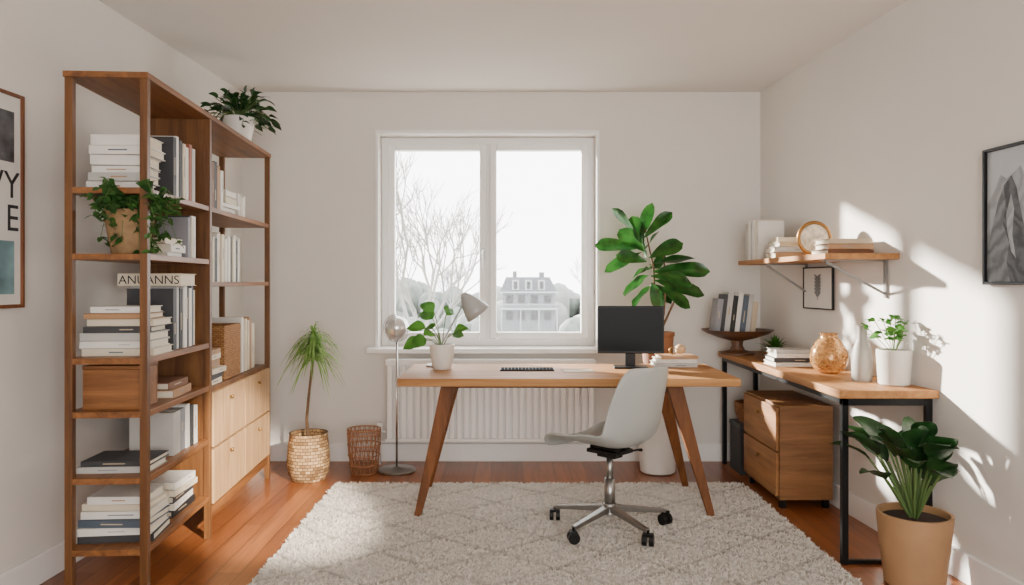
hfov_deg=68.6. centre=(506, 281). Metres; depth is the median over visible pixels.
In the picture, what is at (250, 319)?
book
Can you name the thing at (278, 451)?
baseboard
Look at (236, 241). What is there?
book
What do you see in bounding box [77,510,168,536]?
book
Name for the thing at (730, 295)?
book
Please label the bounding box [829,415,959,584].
plant
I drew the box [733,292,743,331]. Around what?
book
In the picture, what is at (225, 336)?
storage basket
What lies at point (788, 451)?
base cabinet
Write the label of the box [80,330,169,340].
book
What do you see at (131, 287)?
book
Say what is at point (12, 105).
framed poster
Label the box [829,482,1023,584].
baseboard
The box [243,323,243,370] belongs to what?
book
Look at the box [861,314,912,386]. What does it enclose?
potted plant
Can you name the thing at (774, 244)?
book
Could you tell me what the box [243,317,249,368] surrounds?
book
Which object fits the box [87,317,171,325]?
book
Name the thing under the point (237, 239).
book
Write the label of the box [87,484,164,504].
book
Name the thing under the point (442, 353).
potted plant
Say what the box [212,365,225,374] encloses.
book
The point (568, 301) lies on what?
hedge
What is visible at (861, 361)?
vase
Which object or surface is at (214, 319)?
book
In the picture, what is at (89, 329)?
book
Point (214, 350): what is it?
book
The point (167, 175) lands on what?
book
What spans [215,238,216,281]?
book
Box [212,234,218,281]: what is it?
book
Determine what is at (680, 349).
ornament
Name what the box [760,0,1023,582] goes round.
wall
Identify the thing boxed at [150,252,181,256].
book
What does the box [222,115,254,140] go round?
pot
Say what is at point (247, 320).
book
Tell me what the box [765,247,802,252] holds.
book
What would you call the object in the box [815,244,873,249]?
book
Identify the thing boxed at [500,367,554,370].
keyboard
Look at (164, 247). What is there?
book
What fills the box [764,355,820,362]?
book
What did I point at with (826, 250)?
book
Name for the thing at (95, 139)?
book
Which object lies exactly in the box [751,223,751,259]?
book
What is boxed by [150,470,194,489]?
book
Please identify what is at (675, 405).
desk
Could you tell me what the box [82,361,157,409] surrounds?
storage box
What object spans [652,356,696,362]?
book
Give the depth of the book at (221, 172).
3.95 m
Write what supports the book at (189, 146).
on the bookcase at (232, 446)
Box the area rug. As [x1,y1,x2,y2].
[248,481,862,584]
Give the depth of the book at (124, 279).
3.31 m
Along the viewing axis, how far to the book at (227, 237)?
4.06 m
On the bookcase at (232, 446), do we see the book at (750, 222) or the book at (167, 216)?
the book at (167, 216)
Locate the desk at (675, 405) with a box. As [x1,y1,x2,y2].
[397,364,740,516]
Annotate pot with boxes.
[103,208,156,253]
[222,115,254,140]
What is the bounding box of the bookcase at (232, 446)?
[63,70,270,584]
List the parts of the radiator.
panel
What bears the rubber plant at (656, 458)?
on the floor
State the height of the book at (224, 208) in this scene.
0.038 m
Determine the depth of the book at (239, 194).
4.39 m
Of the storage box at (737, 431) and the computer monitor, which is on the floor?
the storage box at (737, 431)
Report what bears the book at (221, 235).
on the bookcase at (232, 446)
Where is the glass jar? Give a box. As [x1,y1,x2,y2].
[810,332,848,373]
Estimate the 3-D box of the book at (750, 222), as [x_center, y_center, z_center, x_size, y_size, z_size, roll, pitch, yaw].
[1.642,-0.264,4.833,0.160,0.250,0.035,0,0,0]
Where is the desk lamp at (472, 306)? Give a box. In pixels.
[426,292,488,366]
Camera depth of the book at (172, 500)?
3.39 m
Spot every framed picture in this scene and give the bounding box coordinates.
[803,266,833,309]
[982,140,1023,284]
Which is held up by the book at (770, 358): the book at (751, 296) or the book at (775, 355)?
the book at (775, 355)
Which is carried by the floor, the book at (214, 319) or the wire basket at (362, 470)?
the wire basket at (362, 470)
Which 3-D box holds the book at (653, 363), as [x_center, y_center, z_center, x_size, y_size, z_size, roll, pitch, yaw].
[1.008,0.495,4.549,0.250,0.022,0.190,0,0,1]
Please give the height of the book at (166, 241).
0.025 m
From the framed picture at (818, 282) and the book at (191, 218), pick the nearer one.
the book at (191, 218)
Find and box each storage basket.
[212,323,240,379]
[734,399,743,422]
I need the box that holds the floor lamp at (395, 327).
[378,314,415,475]
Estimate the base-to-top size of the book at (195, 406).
0.180 m
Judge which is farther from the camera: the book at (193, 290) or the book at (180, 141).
the book at (193, 290)
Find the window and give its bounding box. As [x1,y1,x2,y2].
[366,130,606,353]
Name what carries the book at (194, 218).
on the bookcase at (232, 446)
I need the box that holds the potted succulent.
[756,334,787,353]
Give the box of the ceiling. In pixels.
[99,0,906,91]
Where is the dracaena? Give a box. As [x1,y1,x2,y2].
[275,321,348,482]
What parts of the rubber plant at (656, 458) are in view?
planter, grow pot, stem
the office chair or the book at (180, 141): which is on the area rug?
the office chair
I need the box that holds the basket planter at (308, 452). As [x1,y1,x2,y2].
[287,428,329,482]
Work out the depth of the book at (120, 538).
3.02 m
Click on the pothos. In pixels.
(243, 122)
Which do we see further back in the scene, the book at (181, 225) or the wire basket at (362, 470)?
the wire basket at (362, 470)
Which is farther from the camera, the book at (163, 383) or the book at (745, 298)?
the book at (745, 298)
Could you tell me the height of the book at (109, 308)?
0.026 m
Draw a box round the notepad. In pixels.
[561,368,594,372]
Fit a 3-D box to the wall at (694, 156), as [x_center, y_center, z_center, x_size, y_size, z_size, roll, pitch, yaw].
[-0.040,-0.039,5.410,3.650,2.600,0.250,0,0,0]
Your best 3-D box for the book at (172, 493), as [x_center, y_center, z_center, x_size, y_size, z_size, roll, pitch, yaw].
[-1.571,0.942,3.454,0.190,0.025,0.250,0,0,-1]
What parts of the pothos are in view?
stem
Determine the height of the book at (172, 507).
0.030 m
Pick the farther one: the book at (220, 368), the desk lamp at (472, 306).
the desk lamp at (472, 306)
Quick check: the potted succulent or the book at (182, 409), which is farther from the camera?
the potted succulent
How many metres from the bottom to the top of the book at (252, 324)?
0.272 m
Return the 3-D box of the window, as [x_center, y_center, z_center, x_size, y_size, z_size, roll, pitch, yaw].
[-0.137,-0.286,5.340,1.677,1.565,0.290,0,0,0]
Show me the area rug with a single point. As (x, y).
(361, 533)
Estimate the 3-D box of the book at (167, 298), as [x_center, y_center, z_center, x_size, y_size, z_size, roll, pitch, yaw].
[-1.572,0.164,3.321,0.200,0.270,0.040,0,0,-4]
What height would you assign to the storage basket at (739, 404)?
0.130 m
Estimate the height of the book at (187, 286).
0.280 m
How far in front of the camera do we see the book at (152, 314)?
3.04 m
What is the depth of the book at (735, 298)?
4.93 m
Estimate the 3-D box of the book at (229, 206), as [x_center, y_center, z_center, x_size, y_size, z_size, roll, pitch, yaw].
[-1.619,-0.420,4.177,0.173,0.020,0.242,0,0,1]
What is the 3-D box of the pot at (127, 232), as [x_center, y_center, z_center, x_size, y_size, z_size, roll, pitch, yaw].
[-1.543,-0.201,3.067,0.202,0.180,0.202,0,0,-4]
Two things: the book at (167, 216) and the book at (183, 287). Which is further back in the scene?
the book at (167, 216)
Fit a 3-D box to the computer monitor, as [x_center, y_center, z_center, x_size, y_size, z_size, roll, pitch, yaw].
[0.729,0.324,4.430,0.390,0.365,0.140,0,0,4]
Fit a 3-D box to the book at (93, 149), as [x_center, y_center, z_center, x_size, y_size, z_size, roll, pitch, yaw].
[-1.568,-0.532,3.107,0.226,0.034,0.189,0,0,-2]
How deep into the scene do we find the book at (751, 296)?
4.93 m
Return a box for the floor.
[40,461,966,584]
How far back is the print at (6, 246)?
2.93 m
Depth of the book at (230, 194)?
4.14 m
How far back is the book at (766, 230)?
4.67 m
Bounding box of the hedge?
[396,277,579,331]
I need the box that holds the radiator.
[377,358,595,464]
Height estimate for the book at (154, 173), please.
0.029 m
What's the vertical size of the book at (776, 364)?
0.022 m
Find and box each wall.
[0,0,241,573]
[242,92,759,442]
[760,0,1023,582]
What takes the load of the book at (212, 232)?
on the bookcase at (232, 446)
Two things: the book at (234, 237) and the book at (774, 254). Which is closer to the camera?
the book at (234, 237)
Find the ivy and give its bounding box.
[79,176,184,253]
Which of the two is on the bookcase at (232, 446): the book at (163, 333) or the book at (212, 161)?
the book at (212, 161)
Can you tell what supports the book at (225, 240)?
on the bookcase at (232, 446)
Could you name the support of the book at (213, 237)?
on the bookcase at (232, 446)
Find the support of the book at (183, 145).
on the bookcase at (232, 446)
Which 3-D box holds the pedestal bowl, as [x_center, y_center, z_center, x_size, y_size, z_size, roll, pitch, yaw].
[1.535,0.399,5.000,0.470,0.165,0.470,0,0,0]
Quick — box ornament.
[669,344,685,354]
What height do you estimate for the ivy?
0.299 m
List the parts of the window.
sash, handle, sill, sash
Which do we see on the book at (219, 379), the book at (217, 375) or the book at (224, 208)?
the book at (217, 375)
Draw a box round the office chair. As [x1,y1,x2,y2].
[544,364,672,546]
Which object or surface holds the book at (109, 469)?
on the bookcase at (232, 446)
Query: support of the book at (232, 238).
on the bookcase at (232, 446)
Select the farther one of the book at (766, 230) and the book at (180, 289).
the book at (766, 230)
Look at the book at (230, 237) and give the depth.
4.14 m
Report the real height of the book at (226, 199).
0.038 m
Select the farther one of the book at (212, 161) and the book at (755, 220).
the book at (755, 220)
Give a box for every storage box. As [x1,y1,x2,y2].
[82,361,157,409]
[729,419,747,474]
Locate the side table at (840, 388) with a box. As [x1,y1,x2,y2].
[718,351,938,564]
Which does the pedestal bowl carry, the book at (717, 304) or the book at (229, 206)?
the book at (717, 304)
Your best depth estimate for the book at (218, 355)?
3.89 m
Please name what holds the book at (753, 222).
on the wall shelf at (828, 258)
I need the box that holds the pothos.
[200,85,281,140]
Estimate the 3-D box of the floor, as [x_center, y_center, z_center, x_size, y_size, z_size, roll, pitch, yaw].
[0.037,1.336,2.067,4.805,0.150,6.935,0,0,0]
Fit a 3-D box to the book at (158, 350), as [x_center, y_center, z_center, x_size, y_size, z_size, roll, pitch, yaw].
[-1.580,0.284,3.137,0.280,0.030,0.220,0,0,-5]
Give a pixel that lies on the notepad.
(589, 369)
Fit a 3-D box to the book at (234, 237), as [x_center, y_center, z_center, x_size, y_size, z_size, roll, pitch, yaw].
[-1.612,-0.129,4.196,0.175,0.256,0.034,0,0,-4]
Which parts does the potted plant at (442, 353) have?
stem, pot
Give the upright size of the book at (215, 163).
0.250 m
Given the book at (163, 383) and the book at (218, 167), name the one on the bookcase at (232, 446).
the book at (218, 167)
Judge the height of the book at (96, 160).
0.040 m
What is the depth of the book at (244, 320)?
4.42 m
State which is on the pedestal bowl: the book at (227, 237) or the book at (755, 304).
the book at (755, 304)
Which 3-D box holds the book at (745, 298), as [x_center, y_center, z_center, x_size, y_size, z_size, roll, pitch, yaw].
[1.562,0.210,5.002,0.063,0.242,0.140,0,0,0]
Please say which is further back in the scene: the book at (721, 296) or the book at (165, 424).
the book at (721, 296)
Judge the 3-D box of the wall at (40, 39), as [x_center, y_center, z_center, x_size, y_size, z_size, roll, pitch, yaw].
[-2.110,-0.039,2.067,0.211,2.600,6.950,0,0,2]
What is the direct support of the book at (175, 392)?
on the bookcase at (232, 446)
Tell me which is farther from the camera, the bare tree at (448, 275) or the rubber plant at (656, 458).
the bare tree at (448, 275)
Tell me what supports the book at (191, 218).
on the bookcase at (232, 446)
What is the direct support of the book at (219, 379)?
on the bookcase at (232, 446)
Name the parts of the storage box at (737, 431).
lid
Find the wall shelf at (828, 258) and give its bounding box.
[738,253,898,297]
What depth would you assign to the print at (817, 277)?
4.42 m
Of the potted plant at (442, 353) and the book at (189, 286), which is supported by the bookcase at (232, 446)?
the book at (189, 286)
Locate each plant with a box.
[403,301,468,369]
[595,203,709,475]
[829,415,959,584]
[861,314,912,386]
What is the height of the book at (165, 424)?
0.190 m
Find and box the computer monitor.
[597,306,663,368]
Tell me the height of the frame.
0.196 m
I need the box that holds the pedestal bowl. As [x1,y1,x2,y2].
[701,328,773,355]
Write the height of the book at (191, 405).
0.190 m
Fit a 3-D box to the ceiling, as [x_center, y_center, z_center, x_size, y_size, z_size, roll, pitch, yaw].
[0.037,-1.414,2.067,4.805,0.150,6.935,0,0,0]
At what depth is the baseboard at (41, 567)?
3.12 m
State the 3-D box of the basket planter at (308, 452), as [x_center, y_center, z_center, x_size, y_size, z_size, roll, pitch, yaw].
[-1.270,1.111,4.800,0.270,0.300,0.270,0,0,0]
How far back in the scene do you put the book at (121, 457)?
3.07 m
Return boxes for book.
[76,457,166,473]
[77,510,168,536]
[77,516,170,543]
[78,505,169,527]
[79,337,169,348]
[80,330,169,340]
[81,450,168,466]
[81,496,169,519]
[82,344,172,355]
[82,491,167,510]
[83,324,166,332]
[84,312,163,318]
[86,181,155,189]
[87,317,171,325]
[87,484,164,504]
[88,172,159,185]
[89,145,164,160]
[90,134,163,152]
[90,154,160,170]
[90,305,162,312]
[92,166,159,177]
[118,273,195,285]
[127,288,176,349]
[129,410,179,455]
[130,286,178,348]
[150,136,175,195]
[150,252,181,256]
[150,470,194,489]
[152,244,184,252]
[153,238,181,244]
[157,217,189,257]
[157,376,187,389]
[157,383,190,398]
[162,136,178,196]
[165,477,196,496]
[166,407,184,450]
[167,216,190,257]
[167,494,194,518]
[168,485,192,503]
[168,488,192,510]
[173,404,189,447]
[179,140,181,197]
[179,286,186,347]
[179,288,182,347]
[182,144,185,198]
[185,144,191,200]
[186,147,188,199]
[187,286,188,346]
[189,286,192,344]
[189,288,191,345]
[190,404,193,445]
[191,218,192,257]
[192,150,194,201]
[193,216,195,257]
[193,290,194,344]
[194,405,196,443]
[212,161,213,207]
[212,232,219,281]
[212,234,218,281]
[212,236,214,281]
[212,317,242,371]
[212,348,220,354]
[212,352,220,359]
[212,358,219,367]
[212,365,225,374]
[212,372,222,379]
[212,376,221,384]
[213,161,216,208]
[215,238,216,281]
[217,165,219,208]
[220,171,222,209]
[220,234,223,281]
[223,189,235,198]
[223,195,236,205]
[223,203,239,209]
[223,207,234,213]
[224,235,229,281]
[224,239,226,281]
[230,236,235,281]
[230,237,231,281]
[232,238,233,281]
[235,194,238,214]
[236,238,239,281]
[236,241,236,281]
[239,194,240,215]
[242,197,243,216]
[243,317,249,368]
[243,319,246,370]
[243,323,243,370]
[247,320,248,369]
[250,319,250,368]
[251,323,253,367]
[650,360,697,366]
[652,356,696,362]
[655,353,697,358]
[709,298,723,330]
[718,294,727,330]
[722,292,733,330]
[730,296,738,330]
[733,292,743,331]
[739,296,748,331]
[744,294,753,331]
[748,221,751,259]
[750,302,758,331]
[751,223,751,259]
[752,220,754,259]
[755,220,782,259]
[757,221,783,258]
[763,359,820,366]
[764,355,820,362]
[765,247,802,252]
[765,252,806,258]
[766,347,815,353]
[767,351,818,357]
[768,242,798,247]
[771,237,796,242]
[812,249,873,253]
[814,238,871,244]
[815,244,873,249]
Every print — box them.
[0,108,13,162]
[0,240,13,293]
[814,274,820,299]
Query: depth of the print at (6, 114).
2.93 m
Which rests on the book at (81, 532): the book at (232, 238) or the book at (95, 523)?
the book at (95, 523)
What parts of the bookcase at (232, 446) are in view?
post, shelf, shelf, shelf, shelf, shelf, shelf, post, divider panel, post, post, drawer, drawer, plinth rail, shelf, shelf, drawer, drawer, post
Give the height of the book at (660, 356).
0.018 m
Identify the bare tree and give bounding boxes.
[396,152,513,331]
[427,258,474,330]
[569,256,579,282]
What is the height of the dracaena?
1.011 m
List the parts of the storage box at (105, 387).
lid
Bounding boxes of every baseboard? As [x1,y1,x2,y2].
[0,533,84,584]
[270,443,729,460]
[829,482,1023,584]
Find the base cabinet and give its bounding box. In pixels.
[744,390,832,507]
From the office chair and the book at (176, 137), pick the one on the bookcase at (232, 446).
the book at (176, 137)
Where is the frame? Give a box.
[797,221,831,254]
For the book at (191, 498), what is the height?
0.030 m
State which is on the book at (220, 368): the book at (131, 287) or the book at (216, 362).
the book at (216, 362)
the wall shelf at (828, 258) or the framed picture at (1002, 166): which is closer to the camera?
the framed picture at (1002, 166)
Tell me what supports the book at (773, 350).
on the book at (775, 355)
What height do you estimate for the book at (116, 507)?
0.026 m
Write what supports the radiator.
attached to the wall at (694, 156)
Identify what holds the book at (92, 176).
on the book at (88, 183)
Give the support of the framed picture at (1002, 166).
attached to the wall at (881, 136)
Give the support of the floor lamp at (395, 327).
on the floor
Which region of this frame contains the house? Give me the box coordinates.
[500,271,558,331]
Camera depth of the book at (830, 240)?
3.79 m
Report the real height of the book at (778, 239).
0.026 m
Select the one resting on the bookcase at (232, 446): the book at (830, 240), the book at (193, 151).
the book at (193, 151)
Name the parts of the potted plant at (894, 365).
stem, pot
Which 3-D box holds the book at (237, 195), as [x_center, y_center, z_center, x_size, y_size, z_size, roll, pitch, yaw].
[-1.631,-0.442,4.350,0.151,0.141,0.018,0,0,-3]
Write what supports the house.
on the ground
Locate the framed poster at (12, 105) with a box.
[0,88,24,308]
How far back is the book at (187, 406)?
3.48 m
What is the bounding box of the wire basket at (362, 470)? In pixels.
[347,425,380,475]
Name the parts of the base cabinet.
drawer, drawer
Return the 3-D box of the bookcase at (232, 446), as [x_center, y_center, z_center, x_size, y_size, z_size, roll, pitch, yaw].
[-1.616,0.219,3.879,0.341,2.084,1.912,0,0,-4]
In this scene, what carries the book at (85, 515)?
on the book at (95, 523)
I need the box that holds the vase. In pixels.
[851,325,872,381]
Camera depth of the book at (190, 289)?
3.50 m
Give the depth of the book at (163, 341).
3.03 m
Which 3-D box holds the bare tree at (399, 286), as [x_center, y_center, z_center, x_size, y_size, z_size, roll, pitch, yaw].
[-2.793,0.280,32.204,7.882,13.985,11.170,0,0,26]
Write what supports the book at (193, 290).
on the bookcase at (232, 446)
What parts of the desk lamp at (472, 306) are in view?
arm, lamp shade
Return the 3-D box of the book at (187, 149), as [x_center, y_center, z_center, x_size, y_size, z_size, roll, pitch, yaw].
[-1.571,-0.496,3.459,0.190,0.250,0.030,0,0,-4]
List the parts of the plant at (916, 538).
stem, pot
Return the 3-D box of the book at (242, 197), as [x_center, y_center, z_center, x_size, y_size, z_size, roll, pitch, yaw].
[-1.638,-0.435,4.427,0.159,0.128,0.022,0,0,-4]
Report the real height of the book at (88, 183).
0.035 m

